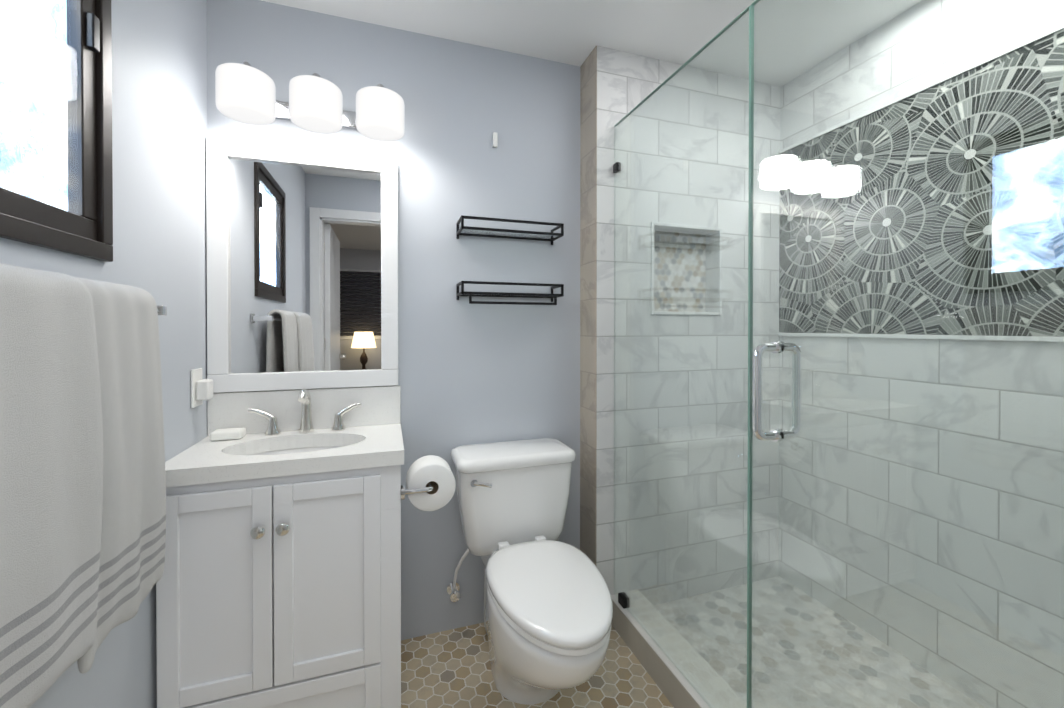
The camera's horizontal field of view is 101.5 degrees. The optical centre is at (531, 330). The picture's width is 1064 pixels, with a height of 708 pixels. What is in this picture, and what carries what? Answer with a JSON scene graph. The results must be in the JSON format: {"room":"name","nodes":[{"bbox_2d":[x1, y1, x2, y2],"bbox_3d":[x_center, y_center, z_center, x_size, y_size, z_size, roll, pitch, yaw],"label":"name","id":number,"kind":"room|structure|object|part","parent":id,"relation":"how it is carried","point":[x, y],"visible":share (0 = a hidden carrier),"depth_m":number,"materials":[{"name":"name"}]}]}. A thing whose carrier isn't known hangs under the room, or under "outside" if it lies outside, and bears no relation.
{"room":"bathroom","nodes":[
{"label":"bathroom","id":0,"kind":"room"},
{"bbox_2d":[0,0,206,707],"bbox_3d":[-0.861,0.033,0.578,0.100,2.385,2.100,0,0,-18],"label":"wall","id":1,"kind":"structure","parent":0,"point":[159,115],"depth_m":1.15,"materials":[{"name":"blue paint"}]},
{"bbox_2d":[0,213,112,261],"bbox_3d":[-0.845,-0.165,0.670,0.038,0.036,0.588,0,0,-18],"label":"window sill","id":2,"kind":"structure","parent":1,"relation":"attached to","point":[21,230],"depth_m":0.78,"materials":[{"name":"black wood"}]},
{"bbox_2d":[0,263,166,707],"bbox_3d":[-0.733,0.233,0.593,0.149,0.646,0.949,0,0,-18],"label":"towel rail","id":3,"kind":"object","parent":1,"relation":"attached to","point":[82,507],"visible":1,"depth_m":0.65,"materials":[{"name":"white fabric"}]},
{"bbox_2d":[0,263,102,707],"bbox_3d":[-0.683,0.214,0.484,0.126,0.609,0.450,0,0,-18],"label":"towel","id":4,"kind":"object","parent":3,"relation":"hanging from","point":[51,424],"depth_m":0.59,"materials":[{"name":"white fabric"}]},
{"bbox_2d":[72,276,165,673],"bbox_3d":[-0.797,0.232,0.803,0.112,0.649,0.272,0,0,-18],"label":"towel","id":5,"kind":"object","parent":3,"relation":"hanging from","point":[128,515],"depth_m":0.79,"materials":[{"name":"white fabric"}]},
{"bbox_3d":[-0.906,-0.046,1.010,0.086,0.024,0.024,0,0,-18],"label":"post","id":6,"kind":"part","parent":3,"relation":"part of","materials":[{"name":"silver metal"}]},
{"bbox_2d":[66,0,112,244],"bbox_3d":[-0.925,-0.473,0.909,0.038,0.576,0.080,0,0,-18],"label":"window","id":7,"kind":"structure","parent":1,"relation":"in","point":[104,182],"depth_m":0.90,"materials":[{"name":"black wood"}]},
{"bbox_3d":[-0.923,-0.473,0.891,0.026,0.488,0.044,0,0,-18],"label":"window sash","id":8,"kind":"part","parent":7,"relation":"part of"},
{"bbox_2d":[86,12,99,51],"bbox_3d":[-0.903,-0.612,0.893,0.014,0.070,0.022,0,0,-18],"label":"window latch","id":9,"kind":"object","parent":7,"relation":"attached to","point":[92,32],"depth_m":0.89,"materials":[{"name":"black metal"}]},
{"bbox_2d":[191,368,202,407],"bbox_3d":[-1.074,0.184,1.391,0.007,0.120,0.075,0,0,-18],"label":"electrical outlet plate","id":10,"kind":"object","parent":1,"relation":"attached to","point":[196,375],"visible":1,"depth_m":1.37,"materials":[{"name":"white plastic"}]},
{"bbox_2d":[196,379,212,400],"bbox_3d":[-1.053,0.192,1.398,0.037,0.065,0.045,0,0,-18],"label":"plug","id":11,"kind":"object","parent":10,"relation":"attached to","point":[204,389],"visible":1,"depth_m":1.38,"materials":[{"name":"white plastic"}]},
{"bbox_2d":[207,0,579,639],"bbox_3d":[-0.511,0.024,1.748,1.504,2.385,0.100,0,0,-18],"label":"wall","id":12,"kind":"structure","parent":0,"point":[470,374],"depth_m":1.76,"materials":[{"name":"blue paint"}]},
{"bbox_2d":[206,136,397,392],"bbox_3d":[-0.811,-0.222,1.579,0.620,0.871,0.027,0,0,-18],"label":"mirror","id":13,"kind":"object","parent":12,"relation":"attached to","point":[302,267],"visible":0.98,"depth_m":1.57,"materials":[{"name":"white paint"}]},
{"bbox_3d":[-1.076,-0.222,1.490,0.062,0.747,0.027,0,0,-18],"label":"frame","id":14,"kind":"part","parent":13,"relation":"part of","materials":[{"name":"white paint"}]},
{"bbox_3d":[-0.811,-0.627,1.576,0.620,0.062,0.027,0,0,-18],"label":"frame","id":15,"kind":"part","parent":13,"relation":"part of","materials":[{"name":"white paint"}]},
{"bbox_3d":[-0.811,0.182,1.581,0.620,0.062,0.027,0,0,-18],"label":"frame","id":16,"kind":"part","parent":13,"relation":"part of","materials":[{"name":"white paint"}]},
{"bbox_3d":[-0.814,-0.223,1.586,0.496,0.747,0.011,0,0,-18],"label":"glass","id":17,"kind":"part","parent":13,"relation":"part of","materials":[{"name":"silver metal"}]},
{"bbox_3d":[-0.546,-0.223,1.667,0.062,0.747,0.027,0,0,-18],"label":"frame","id":18,"kind":"part","parent":13,"relation":"part of","materials":[{"name":"white paint"}]},
{"bbox_2d":[207,385,400,435],"bbox_3d":[-0.810,0.289,1.587,0.630,0.146,0.018,0,0,-18],"label":"backsplash","id":19,"kind":"structure","parent":12,"relation":"attached to","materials":[{"name":"white stone"}]},
{"bbox_2d":[215,62,404,141],"bbox_3d":[-0.741,-0.787,1.501,0.576,0.176,0.211,0,0,-18],"label":"sconce","id":20,"kind":"object","parent":12,"relation":"attached to","point":[245,92],"visible":1,"depth_m":1.43,"materials":[{"name":"white glass"}]},
{"bbox_3d":[-0.929,-0.763,1.414,0.164,0.130,0.164,0,0,-18],"label":"lamp shade","id":21,"kind":"part","parent":20,"relation":"part of","materials":[{"name":"white glass"}]},
{"bbox_3d":[-0.734,-0.763,1.479,0.164,0.130,0.164,0,0,-18],"label":"lamp shade","id":22,"kind":"part","parent":20,"relation":"part of","materials":[{"name":"white glass"}]},
{"bbox_3d":[-0.538,-0.764,1.544,0.164,0.130,0.164,0,0,-18],"label":"lamp shade","id":23,"kind":"part","parent":20,"relation":"part of","materials":[{"name":"white glass"}]},
{"bbox_2d":[493,132,497,147],"bbox_3d":[-0.153,-0.788,1.801,0.020,0.060,0.013,0,0,-18],"label":"hook","id":24,"kind":"object","parent":12,"relation":"attached to","point":[495,139],"visible":1,"depth_m":1.79,"materials":[{"name":"white plastic"}]},
{"bbox_2d":[456,281,563,304],"bbox_3d":[-0.088,-0.144,1.766,0.418,0.086,0.126,0,0,-18],"label":"shelf","id":25,"kind":"object","parent":12,"relation":"attached to","point":[502,294],"visible":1,"depth_m":1.72,"materials":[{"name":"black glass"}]},
{"bbox_3d":[-0.300,-0.154,1.757,0.010,0.066,0.010,0,0,-18],"label":"post","id":26,"kind":"part","parent":25,"relation":"part of","materials":[{"name":"black metal"}]},
{"bbox_3d":[-0.264,-0.161,1.647,0.010,0.050,0.010,0,0,-18],"label":"post","id":27,"kind":"part","parent":25,"relation":"part of","materials":[{"name":"black metal"}]},
{"bbox_3d":[-0.106,-0.143,1.821,0.418,0.010,0.010,0,0,-18],"label":"rail","id":28,"kind":"part","parent":25,"relation":"part of","materials":[{"name":"black metal"}]},
{"bbox_3d":[-0.089,-0.144,1.768,0.402,0.006,0.114,0,0,-18],"label":"glass","id":29,"kind":"part","parent":25,"relation":"part of","materials":[{"name":"clear glass"}]},
{"bbox_3d":[-0.070,-0.182,1.711,0.418,0.010,0.010,0,0,-18],"label":"rail","id":30,"kind":"part","parent":25,"relation":"part of","materials":[{"name":"black metal"}]},
{"bbox_3d":[-0.070,-0.142,1.711,0.418,0.010,0.010,0,0,-18],"label":"rail","id":31,"kind":"part","parent":25,"relation":"part of","materials":[{"name":"black metal"}]},
{"bbox_2d":[456,215,563,244],"bbox_3d":[-0.088,-0.401,1.764,0.418,0.066,0.126,0,0,-18],"label":"shelf","id":32,"kind":"object","parent":12,"relation":"attached to","point":[463,230],"visible":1,"depth_m":1.75,"materials":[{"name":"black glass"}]},
{"bbox_3d":[-0.300,-0.401,1.755,0.010,0.066,0.010,0,0,-18],"label":"post","id":33,"kind":"part","parent":32,"relation":"part of","materials":[{"name":"black metal"}]},
{"bbox_3d":[-0.106,-0.390,1.820,0.418,0.010,0.010,0,0,-18],"label":"rail","id":34,"kind":"part","parent":32,"relation":"part of","materials":[{"name":"black metal"}]},
{"bbox_3d":[-0.089,-0.391,1.766,0.402,0.006,0.114,0,0,-18],"label":"glass","id":35,"kind":"part","parent":32,"relation":"part of","materials":[{"name":"clear glass"}]},
{"bbox_3d":[-0.070,-0.429,1.709,0.418,0.010,0.010,0,0,-18],"label":"rail","id":36,"kind":"part","parent":32,"relation":"part of","materials":[{"name":"black metal"}]},
{"bbox_3d":[-0.070,-0.389,1.710,0.418,0.010,0.010,0,0,-18],"label":"rail","id":37,"kind":"part","parent":32,"relation":"part of","materials":[{"name":"black metal"}]},
{"bbox_3d":[0.105,-0.430,1.829,0.010,0.010,0.126,0,0,-18],"label":"rail","id":38,"kind":"part","parent":32,"relation":"part of","materials":[{"name":"black metal"}]},
{"bbox_2d":[401,622,673,707],"bbox_3d":[-0.158,1.249,0.820,1.582,0.050,2.100,0,0,-18],"label":"floor","id":39,"kind":"structure","parent":0,"point":[451,668],"depth_m":1.51,"materials":[{"name":"beige tile"}]},
{"bbox_2d":[156,385,403,707],"bbox_3d":[-0.744,0.712,1.394,0.630,1.014,0.432,0,0,-18],"label":"bathroom vanity","id":40,"kind":"object","parent":39,"relation":"on","point":[278,584],"visible":0.96,"depth_m":1.24,"materials":[{"name":"white painted wood"},{"name":"white quartz"},{"name":"brushed nickel"}]},
{"bbox_3d":[-0.852,0.459,1.173,0.168,0.048,0.018,0,0,-18],"label":"door rail","id":41,"kind":"part","parent":40,"relation":"part of","materials":[{"name":"white wood"}]},
{"bbox_3d":[-0.852,0.972,1.177,0.168,0.048,0.018,0,0,-18],"label":"door rail","id":42,"kind":"part","parent":40,"relation":"part of","materials":[{"name":"white wood"}]},
{"bbox_3d":[-0.853,0.716,1.179,0.168,0.465,0.009,0,0,-18],"label":"door panel","id":43,"kind":"part","parent":40,"relation":"part of","materials":[{"name":"white wood"}]},
{"bbox_3d":[-0.745,0.549,1.182,0.035,0.035,0.033,0,0,-18],"label":"knob","id":44,"kind":"part","parent":40,"relation":"part of","materials":[{"name":"silver metal"}]},
{"bbox_3d":[-0.716,1.025,1.222,0.460,0.045,0.018,0,0,-18],"label":"drawer rail","id":45,"kind":"part","parent":40,"relation":"part of","materials":[{"name":"white wood"}]},
{"bbox_3d":[-0.688,0.549,1.201,0.035,0.035,0.033,0,0,-18],"label":"knob","id":46,"kind":"part","parent":40,"relation":"part of","materials":[{"name":"silver metal"}]},
{"bbox_2d":[165,423,403,486],"bbox_3d":[-0.750,0.386,1.407,0.630,0.046,0.398,0,0,-18],"label":"countertop","id":47,"kind":"structure","parent":40,"relation":"on","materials":[{"name":"white stone"}]},
{"bbox_2d":[248,408,280,435],"bbox_3d":[-0.927,0.316,1.504,0.100,0.094,0.048,0,0,-18],"label":"handle","id":48,"kind":"object","parent":47,"relation":"on","point":[261,421],"depth_m":1.52,"materials":[{"name":"silver metal"}]},
{"bbox_2d":[298,389,313,433],"bbox_3d":[-0.793,0.283,1.514,0.050,0.158,0.115,0,0,-18],"label":"faucet","id":49,"kind":"object","parent":47,"relation":"on","point":[305,396],"depth_m":1.53,"materials":[{"name":"silver metal"}]},
{"bbox_2d":[331,403,360,430],"bbox_3d":[-0.678,0.315,1.587,0.100,0.094,0.048,0,0,-18],"label":"handle","id":50,"kind":"object","parent":47,"relation":"on","point":[344,416],"depth_m":1.60,"materials":[{"name":"silver metal"}]},
{"bbox_3d":[-0.717,1.092,1.227,0.460,0.088,0.009,0,0,-18],"label":"drawer panel","id":51,"kind":"part","parent":40,"relation":"part of","materials":[{"name":"white wood"}]},
{"bbox_3d":[-0.589,0.458,1.260,0.186,0.048,0.018,0,0,-18],"label":"door rail","id":52,"kind":"part","parent":40,"relation":"part of","materials":[{"name":"white wood"}]},
{"bbox_3d":[-0.589,0.971,1.264,0.186,0.048,0.018,0,0,-18],"label":"door rail","id":53,"kind":"part","parent":40,"relation":"part of","materials":[{"name":"white wood"}]},
{"bbox_3d":[-0.590,0.715,1.267,0.186,0.465,0.009,0,0,-18],"label":"door panel","id":54,"kind":"part","parent":40,"relation":"part of","materials":[{"name":"white wood"}]},
{"bbox_2d":[401,455,455,510],"bbox_3d":[-0.342,0.503,1.422,0.172,0.152,0.147,0,0,-18],"label":"toilet paper holder","id":55,"kind":"object","parent":40,"relation":"attached to","point":[430,483],"visible":1,"depth_m":1.39,"materials":[{"name":"white paper"}]},
{"bbox_3d":[-0.372,0.503,1.419,0.094,0.016,0.133,0,0,-18],"label":"arm","id":56,"kind":"part","parent":55,"relation":"part of"},
{"bbox_2d":[447,438,612,704],"bbox_3d":[0.002,0.842,1.457,0.472,0.755,0.783,0,0,-18],"label":"toilet","id":57,"kind":"object","parent":39,"relation":"on","point":[548,611],"visible":1,"depth_m":1.42,"materials":[{"name":"white ceramic"}]},
{"bbox_3d":[-0.302,1.047,1.709,0.040,0.040,0.020,0,0,-18],"label":"stop knob","id":58,"kind":"part","parent":57,"relation":"part of","materials":[{"name":"silver metal"}]},
{"bbox_3d":[-0.174,0.549,1.539,0.064,0.024,0.023,0,0,-18],"label":"lever","id":59,"kind":"part","parent":57,"relation":"part of","materials":[{"name":"silver metal"}]},
{"bbox_3d":[-0.075,0.672,1.705,0.440,0.330,0.215,0,0,-18],"label":"tank","id":60,"kind":"part","parent":57,"relation":"part of","materials":[{"name":"white ceramic"}]},
{"bbox_3d":[-0.075,0.485,1.702,0.462,0.045,0.236,0,0,-18],"label":"tank lid","id":61,"kind":"part","parent":57,"relation":"part of","materials":[{"name":"white ceramic"}]},
{"bbox_3d":[0.022,1.019,1.439,0.350,0.400,0.716,0,0,-18],"label":"bowl","id":62,"kind":"part","parent":57,"relation":"part of","materials":[{"name":"white ceramic"}]},
{"bbox_3d":[0.056,0.809,1.335,0.352,0.020,0.512,0,0,-18],"label":"seat","id":63,"kind":"part","parent":57,"relation":"part of","materials":[{"name":"white ceramic"}]},
{"bbox_3d":[0.057,0.781,1.334,0.355,0.034,0.515,0,0,-18],"label":"lid","id":64,"kind":"part","parent":57,"relation":"part of","materials":[{"name":"white ceramic"}]},
{"bbox_2d":[261,0,921,86],"bbox_3d":[0.317,-1.188,0.961,2.584,0.050,2.100,0,0,-18],"label":"ceiling","id":65,"kind":"structure","parent":0,"point":[576,32],"depth_m":1.66,"materials":[{"name":"white paint"}]},
{"bbox_2d":[611,589,746,707],"bbox_3d":[0.663,1.168,1.011,0.138,0.108,1.745,0,0,-18],"label":"shower curb","id":66,"kind":"object","parent":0,"point":[686,684],"depth_m":1.47,"materials":[{"name":"stone"}]},
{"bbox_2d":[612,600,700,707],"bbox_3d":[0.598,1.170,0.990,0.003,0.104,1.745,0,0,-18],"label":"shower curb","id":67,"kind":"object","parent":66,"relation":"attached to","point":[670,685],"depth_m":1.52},
{"bbox_2d":[654,230,705,311],"bbox_3d":[0.635,-0.268,2.093,0.351,0.374,0.165,0,0,-18],"label":"wall","id":68,"kind":"structure","parent":0,"point":[664,278],"depth_m":2.02,"materials":[{"name":"grey tile"}]},
{"bbox_2d":[596,45,780,604],"bbox_3d":[0.740,0.022,2.083,1.080,2.385,0.255,0,0,-18],"label":"wall","id":69,"kind":"structure","parent":0,"point":[625,83],"depth_m":1.92,"materials":[{"name":"tile"}]},
{"bbox_2d":[580,46,596,565],"bbox_3d":[0.242,0.024,1.865,0.006,2.385,0.153,0,0,-18],"label":"wall","id":70,"kind":"structure","parent":69,"relation":"attached to","point":[588,275],"depth_m":1.85,"materials":[{"name":"stone"}]},
{"bbox_2d":[651,222,653,314],"bbox_3d":[0.519,-0.266,1.870,0.014,0.398,0.008,0,0,-18],"label":"trim","id":71,"kind":"structure","parent":69,"relation":"attached to","point":[652,262],"depth_m":1.87,"materials":[{"name":"tile"}]},
{"bbox_2d":[654,311,719,314],"bbox_3d":[0.681,-0.075,1.956,0.347,0.014,0.066,0,0,-18],"label":"trim","id":72,"kind":"structure","parent":69,"relation":"attached to","point":[683,313],"depth_m":1.92,"materials":[{"name":"stone"}]},
{"bbox_2d":[654,222,719,230],"bbox_3d":[0.690,-0.458,1.926,0.347,0.014,0.008,0,0,-18],"label":"trim","id":73,"kind":"structure","parent":69,"relation":"attached to","point":[698,227],"depth_m":1.92,"materials":[{"name":"tile"}]},
{"bbox_2d":[719,228,721,313],"bbox_3d":[0.861,-0.267,1.984,0.014,0.398,0.008,0,0,-18],"label":"trim","id":74,"kind":"structure","parent":69,"relation":"attached to","point":[720,271],"depth_m":1.98,"materials":[{"name":"tile"}]},
{"bbox_2d":[613,0,1063,707],"bbox_3d":[0.577,0.134,1.122,0.145,1.958,1.464,0,0,-18],"label":"glass","id":75,"kind":"object","parent":69,"relation":"on","point":[755,402],"visible":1,"depth_m":1.01,"materials":[{"name":"teal"}]},
{"bbox_2d":[769,429,780,441],"bbox_3d":[0.591,0.257,1.057,0.005,0.030,0.030,0,0,-18],"label":"washer","id":76,"kind":"object","parent":75,"relation":"in","point":[776,433],"depth_m":1.05,"materials":[{"name":"silver metal"}]},
{"bbox_2d":[771,341,780,352],"bbox_3d":[0.591,0.042,1.056,0.005,0.030,0.030,0,0,-18],"label":"washer","id":77,"kind":"object","parent":75,"relation":"in","point":[776,344],"depth_m":1.05,"materials":[{"name":"silver metal"}]},
{"bbox_2d":[776,429,785,440],"bbox_3d":[0.605,0.257,1.062,0.005,0.030,0.030,0,0,-18],"label":"washer","id":78,"kind":"object","parent":75,"relation":"in","point":[782,433],"depth_m":1.05,"materials":[{"name":"silver metal"}]},
{"bbox_2d":[779,341,785,352],"bbox_3d":[0.605,0.042,1.060,0.005,0.030,0.030,0,0,-18],"label":"washer","id":79,"kind":"object","parent":75,"relation":"in","point":[782,345],"depth_m":1.05,"materials":[{"name":"silver metal"}]},
{"bbox_3d":[0.686,0.132,0.793,0.010,1.944,0.720,0,0,-18],"label":"glass door","id":80,"kind":"part","parent":75,"relation":"part of","materials":[{"name":"clear glass"}]},
{"bbox_2d":[779,0,1063,707],"bbox_3d":[1.536,0.028,1.241,0.100,2.385,1.845,0,0,-18],"label":"wall","id":81,"kind":"structure","parent":0,"point":[1035,372],"depth_m":1.51,"materials":[{"name":"tile"}]},
{"bbox_2d":[778,333,1063,341],"bbox_3d":[1.473,0.025,1.272,0.020,0.014,1.745,0,0,-18],"label":"trim","id":82,"kind":"structure","parent":81,"relation":"attached to","point":[935,336],"depth_m":1.49,"materials":[{"name":"stone"}]},
{"bbox_2d":[779,29,1063,336],"bbox_3d":[1.476,-0.412,1.270,0.014,0.865,1.745,0,0,-18],"label":"wall","id":83,"kind":"structure","parent":81,"relation":"attached to","point":[997,275],"depth_m":1.48,"materials":[{"name":"tile"}]},
{"bbox_2d":[779,23,1063,153],"bbox_3d":[1.473,-0.850,1.266,0.020,0.014,1.745,0,0,-18],"label":"trim","id":84,"kind":"structure","parent":81,"relation":"attached to","point":[993,57],"depth_m":1.48,"materials":[{"name":"stone"}]},
{"bbox_3d":[-0.845,-0.777,0.666,0.038,0.036,0.588,0,0,-18],"label":"window","id":85,"kind":"structure","parent":0,"visible":0},
{"bbox_2d":[0,0,96,240],"bbox_3d":[-0.849,-0.471,0.667,0.026,0.576,0.516,0,0,-18],"label":"window","id":86,"kind":"structure","parent":85,"relation":"attached to","point":[41,97],"depth_m":0.78,"materials":[{"name":"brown glass"}]},
{"bbox_3d":[-0.849,-0.205,0.669,0.026,0.044,0.516,0,0,-18],"label":"bottom window sash","id":87,"kind":"part","parent":86,"relation":"part of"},
{"label":"outside","id":88,"kind":"structure","parent":0,"visible":0},
{"bbox_2d":[0,0,67,210],"bbox_3d":[-0.869,-0.471,0.660,0.008,0.648,0.588,0,0,-18],"label":"window pane","id":89,"kind":"structure","parent":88,"point":[52,104],"depth_m":0.79,"materials":[{"name":"glass"}]},
{"bbox_2d":[654,576,984,707],"bbox_3d":[1.155,1.236,1.123,0.904,0.070,1.845,0,0,-18],"label":"floor","id":90,"kind":"structure","parent":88,"point":[879,678],"depth_m":1.60,"materials":[{"name":"grey tile"}]}
]}

